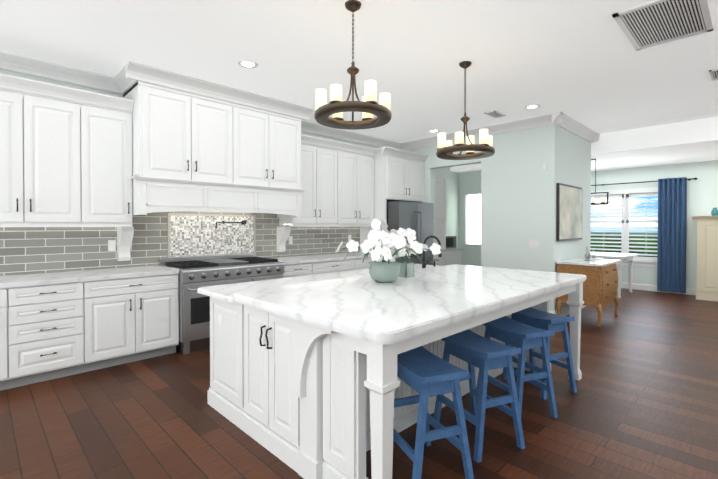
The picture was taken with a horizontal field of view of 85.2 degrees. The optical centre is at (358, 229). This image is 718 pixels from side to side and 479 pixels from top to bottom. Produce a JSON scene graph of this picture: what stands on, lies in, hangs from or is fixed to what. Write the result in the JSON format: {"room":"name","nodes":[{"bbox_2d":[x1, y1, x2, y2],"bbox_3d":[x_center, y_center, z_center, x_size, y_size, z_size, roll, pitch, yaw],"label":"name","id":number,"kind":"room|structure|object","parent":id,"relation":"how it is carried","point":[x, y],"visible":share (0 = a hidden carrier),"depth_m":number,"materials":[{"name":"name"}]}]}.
{"room":"kitchen","nodes":[
{"label":"kitchen","id":0,"kind":"room"},
{"bbox_2d":[0,69,458,247],"bbox_3d":[-1.746,-0.161,5.340,11.620,2.980,0.150,-1,1,-44],"label":"wall","id":1,"kind":"structure","parent":0,"point":[452,207],"depth_m":8.89,"materials":[{"name":"paint"}]},
{"bbox_2d":[0,85,91,224],"bbox_3d":[-3.126,-0.650,3.624,0.968,1.190,0.358,-1,1,-44],"label":"upper cabinet","id":2,"kind":"object","parent":1,"relation":"attached to","point":[65,156],"depth_m":3.60,"materials":[{"name":"white paint"}]},
{"bbox_2d":[0,50,121,93],"bbox_3d":[-4.143,-1.560,2.794,4.350,0.135,0.115,-1,1,-44],"label":"crown molding","id":3,"kind":"structure","parent":1,"relation":"attached to","point":[10,61],"depth_m":3.89,"materials":[{"name":"white paint"}]},
{"bbox_2d":[92,101,132,224],"bbox_3d":[-2.687,-0.654,4.054,0.512,1.190,0.358,-1,1,-44],"label":"upper cabinet","id":4,"kind":"object","parent":1,"relation":"attached to","point":[111,124],"depth_m":3.97,"materials":[{"name":"white paint"}]},
{"bbox_2d":[0,211,359,275],"bbox_3d":[-2.337,0.071,4.645,6.600,0.710,0.018,-1,1,-44],"label":"backsplash","id":5,"kind":"structure","parent":1,"relation":"attached to","point":[33,250],"depth_m":4.66,"materials":[{"name":"grey tile"}]},
{"bbox_2d":[108,240,115,250],"bbox_3d":[-2.708,0.179,4.281,0.070,0.120,0.008,-1,1,-44],"label":"electrical outlet plate","id":6,"kind":"object","parent":5,"relation":"attached to","point":[111,245],"depth_m":4.28,"materials":[{"name":"white paint"}]},
{"bbox_2d":[216,220,246,227],"bbox_3d":[-1.679,-0.066,5.120,0.086,0.105,0.580,0,1,26],"label":"pot filler","id":7,"kind":"object","parent":5,"relation":"attached to","point":[243,222],"visible":1,"depth_m":5.18,"materials":[{"name":"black metal"}]},
{"bbox_2d":[289,236,292,243],"bbox_3d":[-1.036,0.164,5.918,0.070,0.120,0.008,-1,1,-44],"label":"electrical outlet plate","id":8,"kind":"object","parent":5,"relation":"attached to","point":[290,237],"depth_m":5.92,"materials":[{"name":"white paint"}]},
{"bbox_2d":[122,81,237,192],"bbox_3d":[-2.042,-1.003,4.528,1.072,1.000,0.578,-1,1,-44],"label":"upper cabinet","id":9,"kind":"object","parent":1,"relation":"attached to","point":[200,145],"depth_m":4.25,"materials":[{"name":"white paint"}]},
{"bbox_2d":[117,227,290,260],"bbox_3d":[-1.833,0.155,5.003,2.160,0.374,0.200,-1,1,-44],"label":"corbels","id":10,"kind":"object","parent":1,"relation":"attached to","point":[124,238],"visible":1,"depth_m":4.31,"materials":[{"name":"white paint"}]},
{"bbox_2d":[222,101,301,196],"bbox_3d":[-1.365,-1.009,5.191,1.072,1.000,0.578,-1,1,-44],"label":"upper cabinet","id":11,"kind":"object","parent":1,"relation":"attached to","point":[269,142],"depth_m":4.99,"materials":[{"name":"white paint"}]},
{"bbox_2d":[279,142,342,225],"bbox_3d":[-0.735,-0.671,5.965,0.900,1.190,0.358,-1,1,-44],"label":"upper cabinet","id":12,"kind":"object","parent":1,"relation":"attached to","point":[337,181],"depth_m":5.88,"materials":[{"name":"white paint"}]},
{"bbox_2d":[301,120,399,148],"bbox_3d":[-0.196,-1.595,6.659,2.660,0.135,0.115,-1,1,-44],"label":"crown molding","id":13,"kind":"structure","parent":1,"relation":"attached to","point":[310,127],"depth_m":6.63,"materials":[{"name":"white paint"}]},
{"bbox_2d":[343,150,373,225],"bbox_3d":[-0.182,-0.676,6.507,0.900,1.190,0.358,-1,1,-44],"label":"upper cabinet","id":14,"kind":"object","parent":1,"relation":"attached to","point":[358,167],"depth_m":6.42,"materials":[{"name":"white paint"}]},
{"bbox_2d":[360,146,428,251],"bbox_3d":[0.621,-0.024,7.063,1.183,2.675,0.695,-1,1,-44],"label":"upper cabinet","id":15,"kind":"object","parent":1,"relation":"attached to","point":[398,174],"visible":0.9,"depth_m":6.72,"materials":[{"name":"white paint"}]},
{"bbox_2d":[0,288,717,478],"bbox_3d":[1.446,1.371,3.545,13.650,0.050,10.300,-1,1,-44],"label":"floor","id":16,"kind":"structure","parent":0,"point":[641,402],"depth_m":2.75,"materials":[{"name":"brown wood"}]},
{"bbox_2d":[0,289,11,390],"bbox_3d":[-3.356,0.914,3.217,0.664,0.870,0.638,-1,1,-44],"label":"base cabinet","id":17,"kind":"object","parent":16,"relation":"on","point":[5,294],"depth_m":3.22,"materials":[{"name":"white paint"}]},
{"bbox_2d":[12,281,95,387],"bbox_3d":[-2.933,0.910,3.632,0.648,0.870,0.638,-1,1,-44],"label":"base cabinet","id":18,"kind":"object","parent":16,"relation":"on","point":[54,325],"depth_m":3.43,"materials":[{"name":"white paint"}]},
{"bbox_2d":[0,265,178,288],"bbox_3d":[-3.306,0.458,3.252,3.262,0.040,0.652,-1,1,-44],"label":"countertop","id":19,"kind":"structure","parent":18,"relation":"on","point":[8,281],"depth_m":3.68,"materials":[{"name":"white stone"}]},
{"bbox_2d":[96,273,178,369],"bbox_3d":[-2.447,0.906,4.108,0.842,0.870,0.638,-1,1,-44],"label":"base cabinet","id":20,"kind":"object","parent":16,"relation":"on","point":[137,318],"depth_m":3.89,"materials":[{"name":"white paint"}]},
{"bbox_2d":[159,253,283,354],"bbox_3d":[-1.640,0.839,4.790,1.256,0.990,0.791,-1,1,-44],"label":"range","id":21,"kind":"object","parent":16,"relation":"on","point":[195,273],"visible":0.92,"depth_m":4.32,"materials":[{"name":"silver metal"}]},
{"bbox_2d":[283,264,315,277],"bbox_3d":[-1.032,0.893,5.493,0.585,0.870,0.638,-1,1,-44],"label":"base cabinet","id":22,"kind":"object","parent":16,"relation":"on","point":[295,266],"depth_m":5.27,"materials":[{"name":"white paint"}]},
{"bbox_2d":[316,260,359,273],"bbox_3d":[-0.559,0.889,5.956,0.864,0.870,0.638,-1,1,-44],"label":"base cabinet","id":23,"kind":"object","parent":16,"relation":"on","point":[325,266],"depth_m":5.73,"materials":[{"name":"white paint"}]},
{"bbox_2d":[272,252,371,263],"bbox_3d":[-0.497,0.433,6.003,2.068,0.040,0.652,-1,1,-44],"label":"countertop","id":24,"kind":"structure","parent":23,"relation":"on","point":[354,255],"depth_m":5.75,"materials":[{"name":"white stone"}]},
{"bbox_2d":[360,256,382,269],"bbox_3d":[-0.053,0.884,6.452,0.810,0.870,0.638,-1,1,-44],"label":"base cabinet","id":25,"kind":"object","parent":16,"relation":"on","point":[366,263],"depth_m":6.17,"materials":[{"name":"white paint"}]},
{"bbox_2d":[197,264,583,478],"bbox_3d":[0.407,0.900,3.252,2.701,0.898,1.881,-1,1,-44],"label":"kitchen island","id":26,"kind":"object","parent":16,"relation":"on","point":[306,382],"depth_m":2.23,"materials":[{"name":"white paint"}]},
{"bbox_2d":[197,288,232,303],"bbox_3d":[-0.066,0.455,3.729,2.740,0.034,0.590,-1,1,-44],"label":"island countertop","id":27,"kind":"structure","parent":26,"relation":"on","point":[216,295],"depth_m":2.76,"materials":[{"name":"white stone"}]},
{"bbox_2d":[229,264,586,347],"bbox_3d":[0.602,0.447,3.048,2.740,0.048,1.382,-1,1,-44],"label":"island countertop","id":28,"kind":"structure","parent":26,"relation":"on","point":[432,299],"depth_m":2.41,"materials":[{"name":"white stone"}]},
{"bbox_2d":[336,217,440,282],"bbox_3d":[0.217,0.159,3.056,0.784,0.509,0.605,-1,1,-44],"label":"vase","id":29,"kind":"object","parent":28,"relation":"on","point":[394,244],"visible":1,"depth_m":2.99,"materials":[{"name":"green glass"}]},
{"bbox_2d":[398,252,413,277],"bbox_3d":[0.402,0.293,3.397,0.135,0.238,0.130,-1,1,-44],"label":"vase","id":30,"kind":"object","parent":28,"relation":"on","point":[406,269],"visible":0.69,"depth_m":3.35,"materials":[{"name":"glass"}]},
{"bbox_2d":[422,235,441,267],"bbox_3d":[0.776,0.249,4.105,0.107,0.372,0.245,-1,1,-44],"label":"faucet","id":31,"kind":"object","parent":28,"relation":"on","point":[424,264],"visible":0.73,"depth_m":4.13,"materials":[{"name":"black metal"}]},
{"bbox_2d":[387,201,432,264],"bbox_3d":[0.732,0.424,7.014,0.975,1.780,0.886,-1,1,-44],"label":"fridge","id":32,"kind":"object","parent":16,"relation":"on","point":[417,217],"visible":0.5,"depth_m":6.67,"materials":[{"name":"metal"}]},
{"bbox_2d":[393,346,473,478],"bbox_3d":[0.353,1.040,2.192,0.370,0.635,0.500,0,1,-21],"label":"stool","id":33,"kind":"object","parent":16,"relation":"on","point":[423,372],"visible":0.79,"depth_m":2.04,"materials":[{"name":"blue paint"}]},
{"bbox_2d":[435,173,462,265],"bbox_3d":[1.552,0.105,8.038,1.195,2.400,0.607,-1,1,-44],"label":"pantry cabinet","id":34,"kind":"object","parent":16,"relation":"on","point":[451,253],"visible":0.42,"depth_m":7.74,"materials":[{"name":"white paint"}]},
{"bbox_2d":[433,329,524,462],"bbox_3d":[0.767,1.037,2.555,0.370,0.635,0.500,0,1,-23],"label":"stool","id":35,"kind":"object","parent":16,"relation":"on","point":[473,349],"visible":0.9,"depth_m":2.41,"materials":[{"name":"blue paint"}]},
{"bbox_2d":[476,316,557,424],"bbox_3d":[1.174,1.034,2.954,0.370,0.635,0.500,0,1,-20],"label":"stool","id":36,"kind":"object","parent":16,"relation":"on","point":[510,332],"visible":0.81,"depth_m":2.80,"materials":[{"name":"blue paint"}]},
{"bbox_2d":[502,307,576,399],"bbox_3d":[1.546,1.030,3.375,0.370,0.635,0.500,0,1,-22],"label":"stool","id":37,"kind":"object","parent":16,"relation":"on","point":[536,318],"visible":0.71,"depth_m":3.23,"materials":[{"name":"blue paint"}]},
{"bbox_2d":[556,257,620,326],"bbox_3d":[3.409,0.897,5.787,0.984,0.867,0.608,-1,1,-44],"label":"sideboard","id":38,"kind":"object","parent":16,"relation":"on","point":[600,285],"visible":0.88,"depth_m":5.46,"materials":[{"name":"brown wood"}]},
{"bbox_2d":[584,245,602,260],"bbox_3d":[3.497,0.350,5.895,0.558,0.225,0.180,-1,1,-44],"label":"decor","id":39,"kind":"object","parent":38,"relation":"on","point":[589,258],"visible":1,"depth_m":5.81,"materials":[{"name":"silver metal"}]},
{"bbox_2d":[590,252,636,298],"bbox_3d":[4.814,0.904,8.190,1.130,0.800,1.470,-1,1,-44],"label":"dining table","id":40,"kind":"object","parent":16,"relation":"on","point":[624,257],"visible":0.46,"depth_m":7.59,"materials":[{"name":"white paint"}]},
{"bbox_2d":[692,216,717,301],"bbox_3d":[6.938,0.534,7.012,0.599,1.560,1.420,-1,1,-44],"label":"armoire","id":41,"kind":"object","parent":16,"relation":"on","point":[707,257],"visible":1,"depth_m":7.19,"materials":[{"name":"beige paint"}]},
{"bbox_2d":[711,208,717,215],"bbox_3d":[6.651,-0.328,7.297,0.110,0.160,0.107,-1,1,-44],"label":"decor","id":42,"kind":"object","parent":41,"relation":"on","point":[714,211],"visible":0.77,"depth_m":7.27,"materials":[{"name":"teal ceramic"}]},
{"bbox_2d":[0,0,717,142],"bbox_3d":[1.446,-1.674,3.517,13.650,0.080,10.300,-1,1,-44],"label":"ceiling","id":43,"kind":"structure","parent":0,"point":[585,63],"depth_m":3.61,"materials":[{"name":"white paint"}]},
{"bbox_2d":[238,60,257,67],"bbox_3d":[-1.100,-1.632,3.866,0.188,0.009,0.188,0,1,37],"label":"recessed light","id":44,"kind":"object","parent":43,"relation":"in","point":[247,63],"depth_m":3.86,"materials":[{"name":"white paint"}]},
{"bbox_2d":[314,0,391,129],"bbox_3d":[-0.043,-1.208,2.834,0.560,0.837,0.560,-1,1,-44],"label":"chandelier","id":45,"kind":"object","parent":43,"relation":"hanging from","point":[368,106],"visible":1,"depth_m":2.79,"materials":[{"name":"brown metal"}]},
{"bbox_2d":[436,61,494,159],"bbox_3d":[1.050,-1.183,3.862,0.560,0.907,0.560,-1,1,-44],"label":"chandelier","id":46,"kind":"object","parent":43,"relation":"hanging from","point":[446,149],"visible":1,"depth_m":3.82,"materials":[{"name":"brown metal"}]},
{"bbox_2d":[484,110,505,117],"bbox_3d":[1.948,-1.644,5.591,0.330,0.015,0.160,-1,1,-44],"label":"ceiling vent","id":47,"kind":"object","parent":43,"relation":"in","point":[495,114],"visible":1,"depth_m":5.58,"materials":[{"name":"white metal"}]},
{"bbox_2d":[525,104,539,108],"bbox_3d":[2.330,-1.644,5.252,0.188,0.009,0.188,0,1,1],"label":"recessed light","id":48,"kind":"object","parent":43,"relation":"in","point":[534,106],"depth_m":5.24,"materials":[{"name":"white paint"}]},
{"bbox_2d":[612,0,713,50],"bbox_3d":[2.399,-1.622,3.066,0.840,0.015,0.520,-1,1,-44],"label":"ceiling vent","id":49,"kind":"object","parent":43,"relation":"in","point":[651,24],"visible":1,"depth_m":3.05,"materials":[{"name":"white metal"}]},
{"bbox_2d":[709,68,717,80],"bbox_3d":[3.782,-1.631,4.098,0.360,0.015,0.140,-1,1,-44],"label":"ceiling vent","id":50,"kind":"object","parent":43,"relation":"in","point":[713,74],"visible":1,"depth_m":4.10,"materials":[{"name":"white metal"}]},
{"bbox_2d":[459,170,480,265],"bbox_3d":[3.080,-0.190,8.630,0.120,2.980,1.900,-1,1,-44],"label":"wall","id":51,"kind":"structure","parent":0,"point":[469,181],"depth_m":9.12,"materials":[{"name":"paint"}]},
{"bbox_2d":[464,193,480,245],"bbox_3d":[2.681,-0.229,9.023,0.120,1.210,0.480,-1,1,-44],"label":"window","id":52,"kind":"structure","parent":51,"relation":"in","point":[474,220],"depth_m":9.10,"materials":[{"name":"white paint"}]},
{"bbox_2d":[405,126,543,270],"bbox_3d":[1.816,-0.174,6.798,0.150,2.980,2.750,-1,1,-44],"label":"wall","id":53,"kind":"structure","parent":0,"point":[512,197],"depth_m":6.13,"materials":[{"name":"paint"}]},
{"bbox_2d":[400,111,563,149],"bbox_3d":[1.814,-1.595,6.598,0.115,0.135,3.015,-1,1,-44],"label":"crown molding","id":54,"kind":"structure","parent":53,"relation":"attached to","point":[557,118],"depth_m":6.12,"materials":[{"name":"white paint"}]},
{"bbox_2d":[529,239,538,247],"bbox_3d":[2.622,0.215,5.863,0.010,0.120,0.140,-1,1,-44],"label":"switch plate","id":55,"kind":"object","parent":53,"relation":"attached to","point":[533,243],"depth_m":5.86,"materials":[{"name":"white paint"}]},
{"bbox_2d":[543,124,590,311],"bbox_3d":[3.402,-0.170,6.322,1.750,2.980,0.150,-1,1,-44],"label":"wall","id":56,"kind":"structure","parent":0,"point":[567,156],"depth_m":5.90,"materials":[{"name":"paint"}]},
{"bbox_2d":[556,183,581,240],"bbox_3d":[3.279,-0.252,6.067,1.080,0.850,0.038,-1,1,-44],"label":"picture","id":57,"kind":"object","parent":56,"relation":"attached to","point":[568,212],"visible":1,"depth_m":5.96,"materials":[{"name":"fabric"}]},
{"bbox_2d":[552,305,585,315],"bbox_3d":[3.449,1.256,6.286,1.782,0.130,0.046,-1,1,-44],"label":"baseboard","id":58,"kind":"structure","parent":56,"relation":"attached to","point":[564,311],"depth_m":5.95,"materials":[{"name":"white paint"}]},
{"bbox_2d":[560,114,599,142],"bbox_3d":[3.545,-1.592,6.266,1.835,0.135,0.120,-1,1,-44],"label":"crown molding","id":59,"kind":"structure","parent":56,"relation":"attached to","point":[570,124],"depth_m":6.24,"materials":[{"name":"white paint"}]},
{"bbox_2d":[450,117,717,171],"bbox_3d":[5.418,-1.509,7.409,2.530,0.360,10.300,-1,1,-44],"label":"ceiling","id":60,"kind":"structure","parent":0,"point":[685,142],"depth_m":6.57,"materials":[{"name":"white paint"}]},
{"bbox_2d":[591,159,608,204],"bbox_3d":[4.312,-0.894,7.493,0.140,0.871,0.824,-1,1,-44],"label":"dining chandelier","id":61,"kind":"object","parent":60,"relation":"hanging from","point":[601,203],"visible":0.42,"depth_m":7.33,"materials":[{"name":"black metal"}]},
{"bbox_2d":[591,160,717,288],"bbox_3d":[6.268,-0.187,8.254,0.150,2.980,10.300,-1,1,-44],"label":"wall","id":62,"kind":"structure","parent":0,"point":[702,194],"depth_m":7.83,"materials":[{"name":"paint"}]},
{"bbox_2d":[590,187,657,266],"bbox_3d":[5.577,-0.048,8.931,0.192,1.670,2.585,-1,1,-44],"label":"window shutters","id":63,"kind":"object","parent":62,"relation":"attached to","point":[624,195],"visible":0.27,"depth_m":8.57,"materials":[{"name":"white paint"}]},
{"bbox_2d":[591,177,696,185],"bbox_3d":[5.596,-1.001,8.736,0.123,0.046,3.000,-1,1,-44],"label":"curtain rod","id":64,"kind":"object","parent":62,"relation":"attached to","point":[695,178],"visible":0.67,"depth_m":8.28,"materials":[{"name":"black metal"}]},
{"bbox_2d":[657,177,686,292],"bbox_3d":[6.346,0.119,7.926,0.094,2.315,0.460,-1,1,-44],"label":"panel","id":65,"kind":"object","parent":64,"relation":"hanging from","point":[672,234],"visible":1,"depth_m":7.91,"materials":[{"name":"blue fabric"}]},
{"bbox_2d":[621,282,696,294],"bbox_3d":[6.209,1.239,8.208,0.016,0.130,10.300,-1,1,-44],"label":"baseboard","id":66,"kind":"structure","parent":62,"relation":"attached to","point":[636,286],"depth_m":8.28,"materials":[{"name":"white paint"}]},
{"label":"outside","id":67,"kind":"structure","parent":0,"visible":0},
{"bbox_2d":[590,196,657,256],"bbox_3d":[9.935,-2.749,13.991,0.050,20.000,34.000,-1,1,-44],"label":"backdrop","id":68,"kind":"structure","parent":67,"point":[632,218],"depth_m":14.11,"materials":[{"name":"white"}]}
]}

